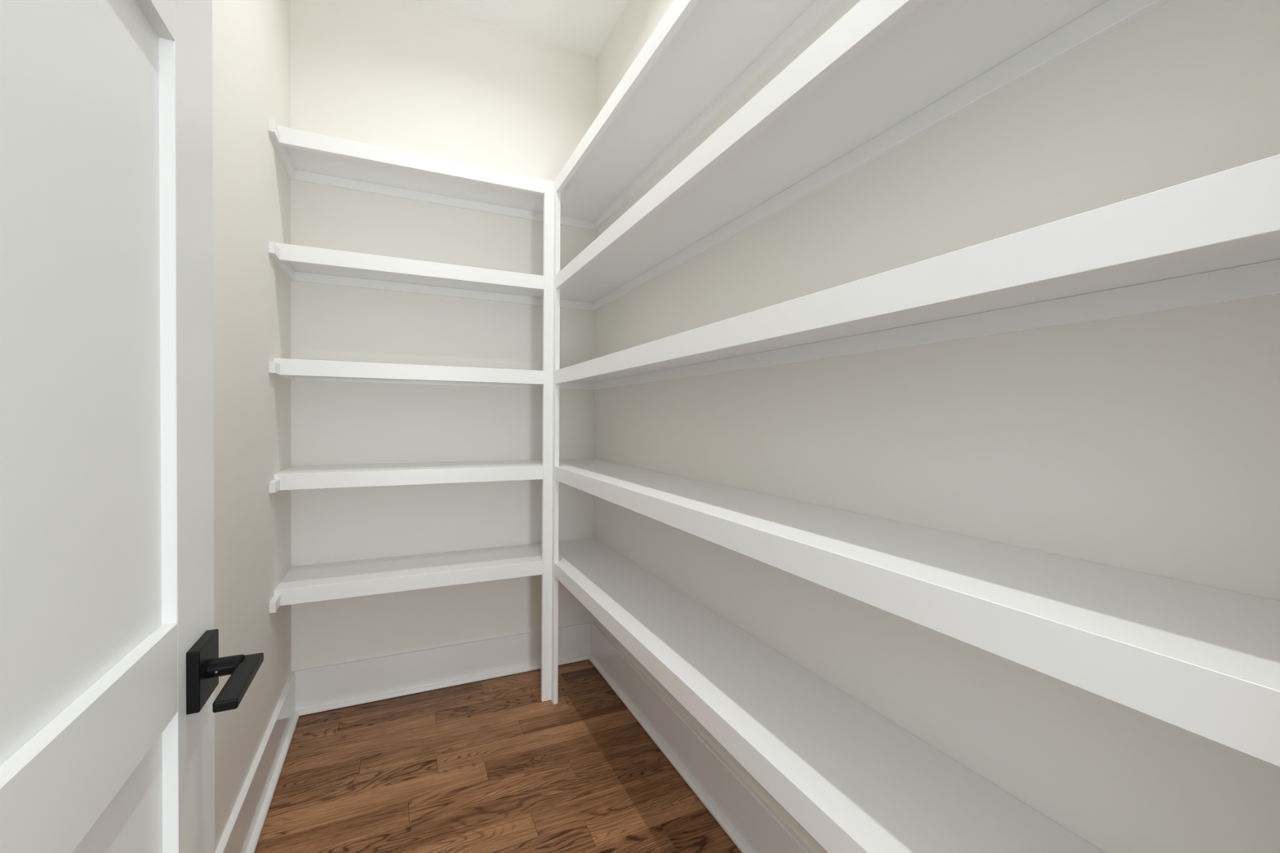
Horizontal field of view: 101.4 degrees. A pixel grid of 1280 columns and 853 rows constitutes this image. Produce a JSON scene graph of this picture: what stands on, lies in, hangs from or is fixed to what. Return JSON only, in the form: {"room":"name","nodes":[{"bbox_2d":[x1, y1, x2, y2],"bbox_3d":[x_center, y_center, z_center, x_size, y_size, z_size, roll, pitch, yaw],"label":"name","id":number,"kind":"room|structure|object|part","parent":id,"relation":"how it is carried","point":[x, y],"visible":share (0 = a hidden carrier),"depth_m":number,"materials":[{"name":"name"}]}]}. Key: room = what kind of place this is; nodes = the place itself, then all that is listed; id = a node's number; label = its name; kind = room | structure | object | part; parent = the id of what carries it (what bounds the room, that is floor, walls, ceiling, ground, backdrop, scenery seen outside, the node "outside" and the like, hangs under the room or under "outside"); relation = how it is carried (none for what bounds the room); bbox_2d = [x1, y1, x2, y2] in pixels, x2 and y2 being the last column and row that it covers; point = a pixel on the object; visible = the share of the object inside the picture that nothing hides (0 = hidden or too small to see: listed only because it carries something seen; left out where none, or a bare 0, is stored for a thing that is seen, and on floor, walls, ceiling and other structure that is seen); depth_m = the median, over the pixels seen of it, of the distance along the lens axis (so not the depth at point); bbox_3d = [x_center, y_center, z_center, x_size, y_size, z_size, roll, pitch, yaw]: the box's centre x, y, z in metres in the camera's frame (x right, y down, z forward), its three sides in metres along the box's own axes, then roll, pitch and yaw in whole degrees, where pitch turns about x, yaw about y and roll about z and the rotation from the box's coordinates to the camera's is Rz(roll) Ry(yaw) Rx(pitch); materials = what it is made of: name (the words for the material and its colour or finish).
{"room":"food storage area","nodes":[
{"label":"food storage area","id":0,"kind":"room"},
{"bbox_2d":[212,0,291,852],"bbox_3d":[-0.958,-0.337,0.991,0.120,3.130,2.684,0,1,-25],"label":"wall","id":1,"kind":"structure","parent":0,"point":[251,38],"depth_m":1.53,"materials":[{"name":"beige paint"}]},
{"bbox_2d":[215,670,299,852],"bbox_3d":[-0.900,1.109,1.043,0.034,0.178,2.444,0,1,-25],"label":"baseboard","id":2,"kind":"structure","parent":1,"relation":"attached to","point":[242,833],"depth_m":1.61,"materials":[{"name":"paint"}]},
{"bbox_3d":[-0.889,1.187,1.040,0.017,0.016,2.428,0,1,-25],"label":"shoe moulding","id":3,"kind":"part","parent":2,"relation":"part of","materials":[{"name":"paint"}]},
{"bbox_2d":[290,0,596,671],"bbox_3d":[-0.849,-0.355,2.455,1.307,3.130,0.120,0,1,-25],"label":"wall","id":4,"kind":"structure","parent":0,"point":[411,76],"depth_m":2.34,"materials":[{"name":"beige paint"}]},
{"bbox_2d":[269,543,542,613],"bbox_3d":[-0.878,0.603,2.170,1.018,0.058,0.402,0,1,-25],"label":"shelf","id":5,"kind":"object","parent":4,"relation":"attached to","point":[303,584],"visible":0.98,"depth_m":2.10,"materials":[{"name":"white paint"}]},
{"bbox_3d":[-0.855,0.605,2.050,0.957,0.058,0.019,0,1,-25],"label":"rail","id":6,"kind":"part","parent":5,"relation":"part of","materials":[{"name":"white paint"}]},
{"bbox_2d":[269,459,542,493],"bbox_3d":[-0.875,0.194,2.164,1.018,0.058,0.402,0,1,-25],"label":"shelf","id":7,"kind":"object","parent":4,"relation":"attached to","point":[315,477],"visible":0.98,"depth_m":2.05,"materials":[{"name":"white paint"}]},
{"bbox_2d":[268,358,543,388],"bbox_3d":[-0.872,-0.211,2.159,1.018,0.058,0.402,0,1,-25],"label":"shelf","id":8,"kind":"object","parent":4,"relation":"attached to","point":[301,370],"visible":0.98,"depth_m":2.05,"materials":[{"name":"white paint"}]},
{"bbox_2d":[268,119,544,221],"bbox_3d":[-0.866,-1.021,2.148,1.018,0.058,0.402,0,1,-25],"label":"shelf","id":9,"kind":"object","parent":4,"relation":"attached to","point":[306,157],"visible":0.98,"depth_m":2.14,"materials":[{"name":"white paint"}]},
{"bbox_3d":[-0.843,-1.019,2.029,0.957,0.058,0.019,0,1,-25],"label":"rail","id":10,"kind":"part","parent":9,"relation":"part of","materials":[{"name":"white paint"}]},
{"bbox_2d":[268,241,544,305],"bbox_3d":[-0.869,-0.614,2.153,1.018,0.058,0.402,0,1,-25],"label":"shelf","id":11,"kind":"object","parent":4,"relation":"attached to","point":[301,264],"visible":0.98,"depth_m":2.13,"materials":[{"name":"white paint"}]},
{"bbox_2d":[295,622,591,715],"bbox_3d":[-0.828,1.091,2.405,1.274,0.178,0.034,0,1,-25],"label":"baseboard","id":12,"kind":"structure","parent":4,"relation":"attached to","point":[341,685],"depth_m":2.35,"materials":[{"name":"paint"}]},
{"bbox_3d":[-0.825,1.169,2.398,1.274,0.016,0.017,0,1,-25],"label":"shoe moulding","id":13,"kind":"part","parent":12,"relation":"part of","materials":[{"name":"paint"}]},
{"bbox_2d":[254,659,742,852],"bbox_3d":[0.421,1.252,-0.319,5.500,0.050,6.029,0,1,-25],"label":"floor","id":14,"kind":"structure","parent":0,"point":[487,766],"depth_m":1.76,"materials":[{"name":"brown wood"}]},
{"bbox_2d":[541,178,560,704],"bbox_3d":[-0.382,0.070,2.241,0.060,2.233,0.054,0,1,-25],"label":"post","id":15,"kind":"object","parent":14,"relation":"on","point":[552,198],"visible":0.9,"depth_m":2.24,"materials":[{"name":"white paint"}]},
{"bbox_2d":[415,0,628,57],"bbox_3d":[-0.274,-1.875,1.216,1.307,0.050,2.564,0,1,-25],"label":"ceiling","id":16,"kind":"structure","parent":0,"point":[583,26],"depth_m":2.39,"materials":[{"name":"paint"}]},
{"bbox_2d":[593,0,1279,852],"bbox_3d":[0.337,-0.335,1.591,0.120,3.130,2.684,0,1,-25],"label":"wall","id":17,"kind":"structure","parent":0,"point":[1148,443],"depth_m":0.85,"materials":[{"name":"beige paint"}]},
{"bbox_2d":[539,0,840,231],"bbox_3d":[0.148,-1.004,1.492,0.309,0.058,2.444,0,1,-25],"label":"shelf","id":18,"kind":"object","parent":17,"relation":"attached to","point":[701,55],"visible":0.98,"depth_m":1.56,"materials":[{"name":"white paint"}]},
{"bbox_3d":[0.093,-1.002,1.266,0.020,0.058,2.080,0,1,-25],"label":"rail","id":19,"kind":"part","parent":18,"relation":"part of","materials":[{"name":"white paint"}]},
{"bbox_2d":[588,622,814,852],"bbox_3d":[0.256,1.111,1.578,0.034,0.178,2.444,0,1,-25],"label":"baseboard","id":20,"kind":"structure","parent":17,"relation":"attached to","point":[752,824],"depth_m":1.72,"materials":[{"name":"paint"}]},
{"bbox_3d":[0.252,1.188,1.568,0.017,0.016,2.428,0,1,-25],"label":"shoe moulding","id":21,"kind":"part","parent":20,"relation":"part of","materials":[{"name":"paint"}]},
{"bbox_2d":[537,537,1105,852],"bbox_3d":[0.135,0.620,1.514,0.309,0.058,2.444,0,1,-25],"label":"shelf","id":22,"kind":"object","parent":17,"relation":"attached to","point":[856,780],"visible":0.86,"depth_m":1.01,"materials":[{"name":"white paint"}]},
{"bbox_3d":[0.080,0.622,1.288,0.020,0.058,2.080,0,1,-25],"label":"rail","id":23,"kind":"part","parent":22,"relation":"part of","materials":[{"name":"white paint"}]},
{"bbox_2d":[539,0,1172,311],"bbox_3d":[0.145,-0.597,1.497,0.309,0.058,2.444,0,1,-25],"label":"shelf","id":24,"kind":"object","parent":17,"relation":"attached to","point":[887,73],"visible":0.98,"depth_m":0.98,"materials":[{"name":"white paint"}]},
{"bbox_3d":[0.090,-0.595,1.272,0.020,0.058,2.080,0,1,-25],"label":"rail","id":25,"kind":"part","parent":24,"relation":"part of","materials":[{"name":"white paint"}]},
{"bbox_2d":[538,458,1279,767],"bbox_3d":[0.138,0.211,1.508,0.309,0.058,2.444,0,1,-25],"label":"shelf","id":26,"kind":"object","parent":17,"relation":"attached to","point":[1202,660],"visible":0.86,"depth_m":0.62,"materials":[{"name":"white paint"}]},
{"bbox_2d":[539,154,1279,390],"bbox_3d":[0.141,-0.195,1.503,0.309,0.058,2.444,0,1,-25],"label":"shelf","id":27,"kind":"object","parent":17,"relation":"attached to","point":[1214,238],"visible":0.92,"depth_m":0.66,"materials":[{"name":"white paint"}]},
{"bbox_3d":[0.228,-0.316,0.127,1.307,3.130,0.120,0,1,-25],"label":"wall","id":28,"kind":"structure","parent":0,"visible":0},
{"bbox_2d":[0,0,263,852],"bbox_3d":[-0.363,-0.014,0.326,0.095,2.428,0.712,0,1,-25],"label":"door","id":29,"kind":"structure","parent":28,"relation":"in","point":[111,667],"depth_m":0.43,"materials":[{"name":"paint"}]},
{"bbox_3d":[-0.389,-0.090,0.312,0.010,0.599,0.481,0,1,-25],"label":"panel","id":30,"kind":"part","parent":29,"relation":"part of","materials":[{"name":"paint"}]},
{"bbox_3d":[-0.392,0.252,0.317,0.035,0.093,0.473,0,1,-25],"label":"rail","id":31,"kind":"part","parent":29,"relation":"part of","materials":[{"name":"paint"}]},
{"bbox_3d":[-0.395,0.594,0.321,0.010,0.599,0.481,0,1,-25],"label":"panel","id":32,"kind":"part","parent":29,"relation":"part of","materials":[{"name":"paint"}]},
{"bbox_3d":[-0.387,-0.432,0.307,0.035,0.093,0.473,0,1,-25],"label":"rail","id":33,"kind":"part","parent":29,"relation":"part of","materials":[{"name":"paint"}]},
{"bbox_3d":[-0.436,0.277,0.572,0.020,0.011,0.116,0,1,-25],"label":"lever","id":34,"kind":"part","parent":29,"relation":"part of","materials":[{"name":"black metal"}]}
]}

